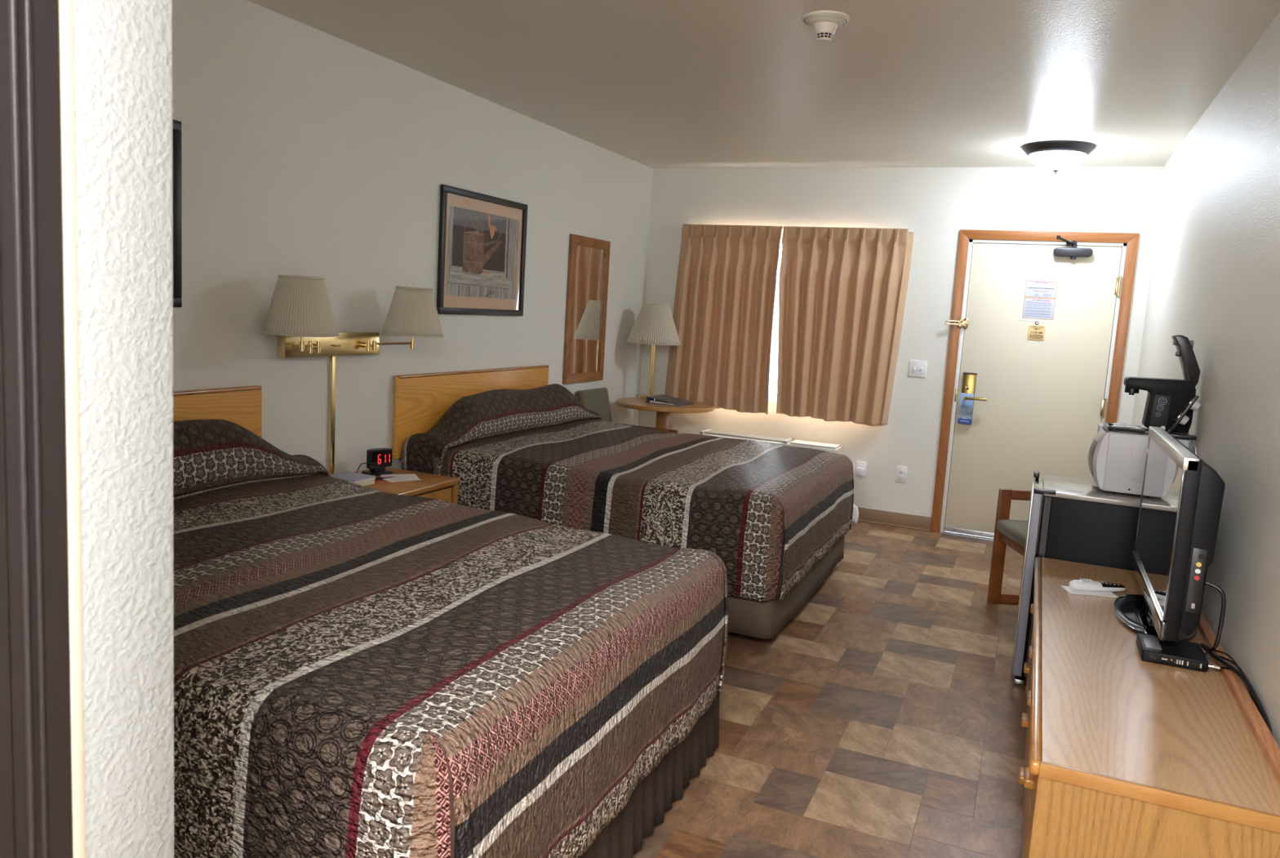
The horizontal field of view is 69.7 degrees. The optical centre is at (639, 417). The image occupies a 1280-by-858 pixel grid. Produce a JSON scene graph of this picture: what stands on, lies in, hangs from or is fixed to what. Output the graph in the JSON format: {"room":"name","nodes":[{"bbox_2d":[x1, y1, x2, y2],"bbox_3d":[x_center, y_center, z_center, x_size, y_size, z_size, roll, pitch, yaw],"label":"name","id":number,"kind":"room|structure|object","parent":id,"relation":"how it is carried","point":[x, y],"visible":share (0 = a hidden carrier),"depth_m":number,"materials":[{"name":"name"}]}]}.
{"room":"hotel room","nodes":[
{"label":"hotel room","id":0,"kind":"room"},
{"bbox_2d":[73,0,173,857],"bbox_3d":[-1.464,-0.054,1.399,1.950,2.530,0.131,6,8,23],"label":"wall","id":1,"kind":"structure","parent":0,"point":[122,49],"depth_m":1.02,"materials":[{"name":"paint"}]},
{"bbox_2d":[0,0,72,857],"bbox_3d":[-1.101,0.004,1.101,1.057,2.510,0.132,6,8,23],"label":"door","id":2,"kind":"structure","parent":1,"relation":"in","point":[36,789],"depth_m":0.92,"materials":[{"name":"brown wood"}]},
{"bbox_2d":[57,0,85,857],"bbox_3d":[-0.599,0.050,0.967,0.011,2.510,0.015,6,8,23],"label":"trim","id":3,"kind":"structure","parent":1,"relation":"attached to","point":[66,51],"depth_m":0.96,"materials":[{"name":"white paint"}]},
{"bbox_2d":[172,0,653,473],"bbox_3d":[-1.731,-0.308,3.357,0.120,2.550,8.801,6,8,23],"label":"wall","id":4,"kind":"structure","parent":0,"point":[306,150],"depth_m":4.10,"materials":[{"name":"paint"}]},
{"bbox_2d":[172,119,182,307],"bbox_3d":[-1.809,-0.683,2.894,0.021,0.651,0.840,6,8,23],"label":"framed picture","id":5,"kind":"object","parent":4,"relation":"attached to","point":[176,125],"visible":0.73,"depth_m":3.26,"materials":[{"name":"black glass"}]},
{"bbox_2d":[173,385,262,437],"bbox_3d":[-1.833,0.140,3.024,0.039,0.412,1.494,6,8,23],"label":"headboard","id":6,"kind":"object","parent":4,"relation":"attached to","point":[242,406],"visible":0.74,"depth_m":3.51,"materials":[{"name":"brown wood"}]},
{"bbox_2d":[327,355,336,474],"bbox_3d":[-1.374,-0.012,4.098,0.015,0.538,0.027,6,8,23],"label":"cord cover","id":7,"kind":"object","parent":4,"relation":"attached to","point":[332,379],"visible":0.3,"depth_m":4.09,"materials":[{"name":"gold metal"}]},
{"bbox_2d":[261,275,444,357],"bbox_3d":[-1.217,-0.426,3.977,0.336,0.336,0.994,6,8,23],"label":"wall sconce","id":8,"kind":"object","parent":4,"relation":"attached to","point":[300,314],"visible":1,"depth_m":3.81,"materials":[{"name":"beige fabric"}]},
{"bbox_2d":[392,364,549,458],"bbox_3d":[-0.898,-0.065,5.164,0.039,0.412,1.493,6,8,23],"label":"headboard","id":9,"kind":"object","parent":4,"relation":"attached to","point":[420,400],"visible":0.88,"depth_m":4.76,"materials":[{"name":"brown wood"}]},
{"bbox_2d":[436,184,528,315],"bbox_3d":[-0.855,-0.894,5.076,0.021,0.653,0.836,6,8,23],"label":"framed picture","id":10,"kind":"object","parent":4,"relation":"attached to","point":[482,241],"visible":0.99,"depth_m":5.03,"materials":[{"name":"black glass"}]},
{"bbox_2d":[445,205,519,299],"bbox_3d":[-0.857,-0.894,5.077,0.003,0.461,0.698,6,8,23],"label":"print","id":11,"kind":"object","parent":10,"relation":"attached to","point":[482,244],"depth_m":5.04},
{"bbox_2d":[562,233,610,383],"bbox_3d":[-0.360,-0.731,6.278,0.022,0.978,0.573,6,8,23],"label":"wall mirror","id":12,"kind":"object","parent":4,"relation":"attached to","point":[588,260],"visible":1,"depth_m":6.26,"materials":[{"name":"brown mirror"}]},
{"bbox_2d":[569,244,604,373],"bbox_3d":[-0.363,-0.731,6.279,0.006,0.862,0.457,6,8,23],"label":"mirror glass","id":13,"kind":"object","parent":12,"relation":"attached to","point":[588,299],"depth_m":6.28,"materials":[{"name":"white"}]},
{"bbox_2d":[247,0,1279,168],"bbox_3d":[0.007,-1.424,2.556,3.759,0.100,9.021,6,8,23],"label":"ceiling","id":14,"kind":"structure","parent":0,"point":[651,83],"depth_m":3.95,"materials":[{"name":"paint"}]},
{"bbox_2d":[801,10,849,42],"bbox_3d":[0.659,-1.382,3.274,0.166,0.080,0.166,6,8,23],"label":"smoke detector","id":15,"kind":"object","parent":14,"relation":"attached to","point":[824,24],"visible":1,"depth_m":3.24,"materials":[{"name":"white plastic"}]},
{"bbox_2d":[1022,140,1096,173],"bbox_3d":[2.416,-1.490,5.325,0.392,0.152,0.392,6,8,23],"label":"ceiling light","id":16,"kind":"object","parent":14,"relation":"attached to","point":[1055,156],"visible":1,"depth_m":5.21,"materials":[{"name":"white glass"}]},
{"bbox_2d":[632,520,1026,857],"bbox_3d":[-0.146,1.143,2.868,3.659,0.060,8.921,6,8,23],"label":"floor","id":17,"kind":"structure","parent":0,"point":[882,719],"depth_m":3.35,"materials":[{"name":"brown tile"}]},
{"bbox_2d":[354,466,458,504],"bbox_3d":[-1.167,0.587,4.137,0.467,0.616,0.550,6,8,23],"label":"nightstand","id":18,"kind":"object","parent":17,"relation":"on","point":[445,488],"visible":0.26,"depth_m":4.13,"materials":[{"name":"brown wood"}]},
{"bbox_2d":[347,477,375,486],"bbox_3d":[-1.263,0.275,3.980,0.176,0.029,0.146,6,8,23],"label":"book","id":19,"kind":"object","parent":18,"relation":"on","point":[367,482],"visible":0.32,"depth_m":3.96,"materials":[{"name":"beige paper"}]},
{"bbox_2d":[329,471,375,481],"bbox_3d":[-1.258,0.256,3.987,0.160,0.006,0.140,6,8,23],"label":"notepad","id":20,"kind":"object","parent":19,"relation":"on","point":[346,476],"visible":0.78,"depth_m":3.98,"materials":[{"name":"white paper"}]},
{"bbox_2d":[355,448,392,475],"bbox_3d":[-1.222,0.205,4.230,0.085,0.114,0.162,9,9,37],"label":"alarm clock","id":21,"kind":"object","parent":18,"relation":"on","point":[377,459],"visible":0.96,"depth_m":4.22,"materials":[{"name":"black plastic"}]},
{"bbox_2d":[361,466,392,475],"bbox_3d":[-1.213,0.243,4.250,0.085,0.035,0.116,9,9,37],"label":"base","id":22,"kind":"object","parent":21,"relation":"on","point":[376,471],"depth_m":4.23,"materials":[{"name":"black plastic"}]},
{"bbox_2d":[374,476,393,479],"bbox_3d":[-1.161,0.273,4.126,0.125,0.009,0.009,-2,9,-36],"label":"pen","id":23,"kind":"object","parent":18,"relation":"on","point":[387,477],"visible":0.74,"depth_m":4.12,"materials":[{"name":"black plastic"}]},
{"bbox_2d":[380,474,418,479],"bbox_3d":[-1.101,0.270,4.204,0.160,0.001,0.110,0,8,-23],"label":"paper card","id":24,"kind":"object","parent":18,"relation":"on","point":[395,476],"visible":1,"depth_m":4.20,"materials":[{"name":"grey paper"}]},
{"bbox_2d":[384,478,421,482],"bbox_3d":[-1.079,0.279,4.157,0.150,0.001,0.100,-2,9,-39],"label":"paper card","id":25,"kind":"object","parent":18,"relation":"on","point":[410,479],"visible":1,"depth_m":4.13,"materials":[{"name":"grey paper"}]},
{"bbox_2d":[573,387,678,433],"bbox_3d":[-0.111,0.261,6.290,0.611,0.868,0.508,6,8,23],"label":"armchair","id":26,"kind":"object","parent":17,"relation":"on","point":[597,400],"visible":0.18,"depth_m":6.37,"materials":[{"name":"grey fabric"}]},
{"bbox_2d":[578,692,719,857],"bbox_3d":[-0.917,0.749,2.699,1.960,0.670,1.629,6,8,23],"label":"bed","id":27,"kind":"object","parent":17,"relation":"on","point":[654,795],"visible":0.06,"depth_m":2.57,"materials":[{"name":"brown fabric"}]},
{"bbox_2d":[173,418,728,857],"bbox_3d":[-0.895,0.489,2.662,2.016,0.729,1.875,6,8,23],"label":"bedspread","id":28,"kind":"object","parent":27,"relation":"on","point":[360,671],"visible":0.81,"depth_m":2.06,"materials":[{"name":"brown fabric"}]},
{"bbox_2d":[615,396,715,429],"bbox_3d":[0.160,0.274,6.715,0.720,0.770,0.720,6,8,23],"label":"round table","id":29,"kind":"object","parent":17,"relation":"on","point":[664,412],"visible":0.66,"depth_m":6.51,"materials":[{"name":"brown wood"}]},
{"bbox_2d":[626,302,680,399],"bbox_3d":[0.098,-0.490,6.845,0.408,0.706,0.408,6,7,20],"label":"table lamp","id":30,"kind":"object","parent":29,"relation":"on","point":[654,324],"visible":0.98,"depth_m":6.70,"materials":[{"name":"beige fabric"}]},
{"bbox_2d":[645,394,693,406],"bbox_3d":[0.220,-0.124,6.643,0.260,0.045,0.260,7,8,29],"label":"ring binder","id":31,"kind":"object","parent":29,"relation":"on","point":[663,399],"visible":1,"depth_m":6.60,"materials":[{"name":"grey plastic"}]},
{"bbox_2d":[727,534,844,638],"bbox_3d":[0.057,0.528,5.043,1.866,0.658,1.627,6,8,23],"label":"bed","id":32,"kind":"object","parent":17,"relation":"on","point":[746,616],"visible":0.15,"depth_m":4.06,"materials":[{"name":"brown fabric"}]},
{"bbox_2d":[400,383,853,601],"bbox_3d":[0.074,0.268,5.008,1.924,0.716,1.887,6,8,23],"label":"bedspread","id":33,"kind":"object","parent":32,"relation":"on","point":[770,512],"visible":0.93,"depth_m":4.42,"materials":[{"name":"brown fabric"}]},
{"bbox_2d":[852,504,858,524],"bbox_3d":[1.253,0.559,5.361,0.049,0.130,0.006,3,7,-7],"label":"label","id":34,"kind":"object","parent":33,"relation":"attached to","point":[855,512],"visible":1,"depth_m":5.36,"materials":[{"name":"paper"}]},
{"bbox_2d":[986,488,1031,604],"bbox_3d":[2.171,0.604,4.582,0.611,0.868,0.568,3,7,0],"label":"armchair","id":35,"kind":"object","parent":17,"relation":"on","point":[1011,533],"visible":0.2,"depth_m":4.83,"materials":[{"name":"brown wood"}]},
{"bbox_2d":[1011,471,1141,684],"bbox_3d":[1.871,0.695,3.820,0.523,0.835,0.455,6,8,23],"label":"mini refrigerator","id":36,"kind":"object","parent":17,"relation":"on","point":[1071,519],"visible":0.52,"depth_m":3.64,"materials":[{"name":"black plastic"}]},
{"bbox_2d":[1088,422,1189,495],"bbox_3d":[2.022,0.175,3.774,0.333,0.249,0.387,6,8,23],"label":"microwave","id":37,"kind":"object","parent":36,"relation":"on","point":[1116,460],"visible":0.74,"depth_m":3.62,"materials":[{"name":"silver metal"}]},
{"bbox_2d":[1104,422,1146,434],"bbox_3d":[1.950,0.045,3.696,0.139,0.019,0.179,6,8,23],"label":"serving tray","id":38,"kind":"object","parent":37,"relation":"on","point":[1108,426],"visible":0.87,"depth_m":3.63,"materials":[{"name":"black plastic"}]},
{"bbox_2d":[1110,424,1129,428],"bbox_3d":[1.919,0.035,3.673,0.060,0.011,0.036,4,7,6],"label":"sachet","id":39,"kind":"object","parent":38,"relation":"on","point":[1116,425],"visible":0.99,"depth_m":3.66,"materials":[{"name":"white paper"}]},
{"bbox_2d":[1111,422,1129,426],"bbox_3d":[1.954,0.026,3.733,0.062,0.012,0.039,5,7,15],"label":"sachet","id":40,"kind":"object","parent":38,"relation":"on","point":[1113,424],"visible":0.93,"depth_m":3.72,"materials":[{"name":"white paper"}]},
{"bbox_2d":[1124,425,1144,429],"bbox_3d":[1.961,0.038,3.644,0.038,0.011,0.062,-3,10,-43],"label":"sachet","id":41,"kind":"object","parent":38,"relation":"on","point":[1129,426],"visible":1,"depth_m":3.63,"materials":[{"name":"white paper"}]},
{"bbox_2d":[1123,334,1199,434],"bbox_3d":[2.061,-0.132,3.641,0.250,0.395,0.135,6,8,23],"label":"coffee maker","id":42,"kind":"object","parent":37,"relation":"on","point":[1166,397],"visible":0.96,"depth_m":3.58,"materials":[{"name":"black plastic"}]},
{"bbox_2d":[1166,394,1199,439],"bbox_3d":[2.082,-0.005,3.541,0.118,0.171,0.057,6,8,23],"label":"pod holder","id":43,"kind":"object","parent":37,"relation":"on","point":[1180,436],"visible":0.7,"depth_m":3.52,"materials":[{"name":"black metal"}]},
{"bbox_2d":[1173,410,1189,425],"bbox_3d":[2.086,0.002,3.539,0.052,0.054,0.052,6,8,23],"label":"pod","id":44,"kind":"object","parent":43,"relation":"in","point":[1185,419],"visible":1,"depth_m":3.52,"materials":[{"name":"white plastic"}]},
{"bbox_2d":[1178,415,1189,425],"bbox_3d":[2.089,0.005,3.539,0.046,0.048,0.044,6,8,23],"label":"cup","id":45,"kind":"object","parent":44,"relation":"on","point":[1185,419],"depth_m":3.52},
{"bbox_2d":[1184,396,1200,410],"bbox_3d":[2.119,-0.053,3.520,0.052,0.054,0.052,6,8,23],"label":"pod","id":46,"kind":"object","parent":43,"relation":"in","point":[1195,406],"visible":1,"depth_m":3.50,"materials":[{"name":"white plastic"}]},
{"bbox_2d":[1190,400,1200,410],"bbox_3d":[2.121,-0.050,3.519,0.046,0.048,0.044,6,8,23],"label":"cup","id":47,"kind":"object","parent":46,"relation":"on","point":[1195,406],"depth_m":3.50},
{"bbox_2d":[1017,556,1279,857],"bbox_3d":[1.410,0.928,2.729,0.502,0.582,1.905,6,8,23],"label":"dresser","id":48,"kind":"object","parent":17,"relation":"on","point":[1127,756],"visible":0.92,"depth_m":2.04,"materials":[{"name":"brown wood"}]},
{"bbox_2d":[1061,585,1118,597],"bbox_3d":[1.565,0.607,3.203,0.160,0.002,0.085,4,7,5],"label":"paper sleeve","id":49,"kind":"object","parent":48,"relation":"on","point":[1068,588],"visible":0.79,"depth_m":3.18,"materials":[{"name":"white paper"}]},
{"bbox_2d":[1068,577,1125,591],"bbox_3d":[1.597,0.587,3.209,0.200,0.039,0.059,3,7,-1],"label":"remote control","id":50,"kind":"object","parent":49,"relation":"on","point":[1083,584],"visible":1,"depth_m":3.19,"materials":[{"name":"white plastic"}]},
{"bbox_2d":[1113,426,1225,641],"bbox_3d":[1.660,0.358,2.907,0.228,0.576,0.884,6,8,23],"label":"television","id":51,"kind":"object","parent":48,"relation":"on","point":[1182,495],"visible":0.93,"depth_m":2.56,"materials":[{"name":"black plastic"}]},
{"bbox_2d":[1200,581,1273,736],"bbox_3d":[1.509,0.676,2.284,0.078,0.408,0.661,5,7,13],"label":"cable","id":52,"kind":"object","parent":51,"relation":"attached to","point":[1209,650],"visible":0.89,"depth_m":2.48,"materials":[{"name":"black plastic"}]},
{"bbox_2d":[1136,633,1208,671],"bbox_3d":[1.497,0.660,2.589,0.160,0.033,0.164,6,8,23],"label":"cable box","id":53,"kind":"object","parent":48,"relation":"on","point":[1181,654],"visible":1,"depth_m":2.54,"materials":[{"name":"black plastic"}]},
{"bbox_2d":[1208,664,1220,670],"bbox_3d":[1.556,0.676,2.491,0.028,0.011,0.011,6,8,23],"label":"connector","id":54,"kind":"object","parent":53,"relation":"attached to","point":[1215,667],"visible":1,"depth_m":2.49,"materials":[{"name":"silver metal"}]},
{"bbox_2d":[1204,649,1253,700],"bbox_3d":[1.555,0.790,2.385,0.056,0.238,0.459,5,7,13],"label":"cable","id":55,"kind":"object","parent":53,"relation":"attached to","point":[1206,653],"visible":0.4,"depth_m":2.52,"materials":[{"name":"black plastic"}]},
{"bbox_2d":[1205,655,1256,706],"bbox_3d":[1.543,0.771,2.362,0.052,0.200,0.412,5,7,13],"label":"cable","id":56,"kind":"object","parent":53,"relation":"attached to","point":[1208,656],"visible":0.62,"depth_m":2.48,"materials":[{"name":"black plastic"}]},
{"bbox_2d":[1219,666,1263,719],"bbox_3d":[1.504,0.792,2.260,0.039,0.220,0.494,6,7,17],"label":"cable","id":57,"kind":"object","parent":53,"relation":"attached to","point":[1221,667],"visible":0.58,"depth_m":2.39,"materials":[{"name":"black plastic"}]},
{"bbox_2d":[637,166,1163,531],"bbox_3d":[1.638,-0.504,6.621,3.499,2.550,0.140,6,8,23],"label":"wall","id":58,"kind":"structure","parent":0,"point":[936,203],"depth_m":6.44,"materials":[{"name":"paint"}]},
{"bbox_2d":[697,428,843,454],"bbox_3d":[0.943,0.350,6.801,1.050,0.412,0.235,6,8,23],"label":"wall heater","id":59,"kind":"object","parent":58,"relation":"attached to","point":[830,447],"visible":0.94,"depth_m":6.70,"materials":[{"name":"beige metal"}]},
{"bbox_2d":[699,428,794,443],"bbox_3d":[0.794,0.137,6.846,0.670,0.019,0.215,6,8,23],"label":"grille","id":60,"kind":"object","parent":59,"relation":"attached to","point":[709,432],"depth_m":6.80,"materials":[{"name":"white metal"}]},
{"bbox_2d":[680,223,913,402],"bbox_3d":[1.081,-0.749,6.786,1.720,1.290,0.160,6,8,23],"label":"window","id":61,"kind":"structure","parent":58,"relation":"in","point":[772,398],"depth_m":6.90,"materials":[{"name":"white paint"}]},
{"bbox_2d":[664,223,782,414],"bbox_3d":[0.605,-0.746,6.899,0.875,1.375,0.149,6,8,23],"label":"curtain","id":62,"kind":"object","parent":61,"relation":"hanging from","point":[723,313],"visible":0.98,"depth_m":6.85,"materials":[{"name":"fabric"}]},
{"bbox_2d":[770,233,782,365],"bbox_3d":[0.986,-0.850,6.658,0.007,0.950,0.025,6,8,23],"label":"wand","id":63,"kind":"object","parent":62,"relation":"hanging from","point":[781,233],"visible":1,"depth_m":6.65,"materials":[{"name":"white plastic"}]},
{"bbox_2d":[776,226,914,426],"bbox_3d":[1.413,-0.653,6.535,0.911,1.376,0.119,6,7,18],"label":"curtain","id":64,"kind":"object","parent":61,"relation":"hanging from","point":[843,295],"visible":1,"depth_m":6.52,"materials":[{"name":"fabric"}]},
{"bbox_2d":[775,233,787,365],"bbox_3d":[1.022,-0.846,6.643,0.007,0.950,0.025,6,8,23],"label":"wand","id":65,"kind":"object","parent":64,"relation":"hanging from","point":[787,233],"visible":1,"depth_m":6.63,"materials":[{"name":"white plastic"}]},
{"bbox_2d":[855,461,866,477],"bbox_3d":[1.598,0.375,6.640,0.072,0.114,0.010,6,8,23],"label":"wall outlet","id":66,"kind":"object","parent":58,"relation":"attached to","point":[859,464],"visible":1,"depth_m":6.63,"materials":[{"name":"white plastic"}]},
{"bbox_2d":[855,466,864,475],"bbox_3d":[1.586,0.391,6.623,0.055,0.060,0.036,6,8,23],"label":"power adapter","id":67,"kind":"object","parent":66,"relation":"attached to","point":[860,471],"visible":1,"depth_m":6.61,"materials":[{"name":"white plastic"}]},
{"bbox_2d":[857,506,931,531],"bbox_3d":[1.001,0.637,6.920,2.289,0.100,0.022,6,8,23],"label":"baseboard","id":68,"kind":"structure","parent":58,"relation":"attached to","point":[865,515],"depth_m":6.57,"materials":[{"name":"plastic"}]},
{"bbox_2d":[895,466,906,482],"bbox_3d":[1.857,0.404,6.530,0.072,0.114,0.010,6,8,23],"label":"wall outlet","id":69,"kind":"object","parent":58,"relation":"attached to","point":[901,471],"visible":1,"depth_m":6.53,"materials":[{"name":"white plastic"}]},
{"bbox_2d":[898,469,903,479],"bbox_3d":[1.856,0.404,6.528,0.034,0.074,0.004,6,8,23],"label":"receptacle","id":70,"kind":"object","parent":69,"relation":"attached to","point":[900,471],"depth_m":6.53,"materials":[{"name":"white plastic"}]},
{"bbox_2d":[908,360,927,377],"bbox_3d":[1.940,-0.341,6.418,0.120,0.114,0.018,6,8,23],"label":"light switch","id":71,"kind":"object","parent":58,"relation":"attached to","point":[917,368],"visible":1,"depth_m":6.42,"materials":[{"name":"white plastic"}]},
{"bbox_2d":[930,229,1139,541],"bbox_3d":[2.609,-0.181,6.159,1.077,2.096,0.185,6,8,23],"label":"door","id":72,"kind":"structure","parent":58,"relation":"in","point":[1040,406],"depth_m":6.15,"materials":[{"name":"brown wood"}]},
{"bbox_2d":[944,317,968,328],"bbox_3d":[2.157,-0.645,6.263,0.155,0.070,0.049,6,7,18],"label":"guard","id":73,"kind":"object","parent":72,"relation":"attached to","point":[962,322],"visible":1,"depth_m":6.26,"materials":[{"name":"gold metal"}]},
{"bbox_2d":[957,392,973,424],"bbox_3d":[2.229,-0.060,6.287,0.088,0.210,0.001,6,8,23],"label":"hanger","id":74,"kind":"object","parent":72,"relation":"hanging from","point":[965,412],"visible":1,"depth_m":6.29,"materials":[{"name":"blue paper"}]},
{"bbox_2d":[1027,324,1045,340],"bbox_3d":[2.631,-0.561,6.098,0.103,0.098,0.004,6,8,23],"label":"sign","id":75,"kind":"object","parent":72,"relation":"attached to","point":[1035,332],"visible":1,"depth_m":6.10,"materials":[{"name":"beige paper"}]},
{"bbox_2d":[1018,276,1060,322],"bbox_3d":[2.642,-0.779,6.073,0.224,0.289,0.003,6,8,23],"label":"notice","id":76,"kind":"object","parent":72,"relation":"attached to","point":[1040,295],"visible":1,"depth_m":6.07,"materials":[{"name":"paper"}]},
{"bbox_2d":[1053,235,1093,259],"bbox_3d":[2.792,-1.093,5.919,0.230,0.142,0.105,6,8,23],"label":"door closer","id":77,"kind":"object","parent":72,"relation":"attached to","point":[1073,252],"depth_m":5.93,"materials":[{"name":"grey metal"}]},
{"bbox_2d":[1131,11,1279,747],"bbox_3d":[1.544,0.057,1.960,0.120,2.550,8.801,6,8,23],"label":"wall","id":78,"kind":"structure","parent":0,"point":[1215,277],"depth_m":3.04,"materials":[{"name":"paint"}]},
{"bbox_2d":[1187,431,1196,454],"bbox_3d":[2.123,0.308,3.570,0.012,0.492,0.167,6,7,17],"label":"cable","id":79,"kind":"object","parent":78,"relation":"attached to","point":[1192,442],"visible":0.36,"depth_m":3.53,"materials":[{"name":"white plastic"}]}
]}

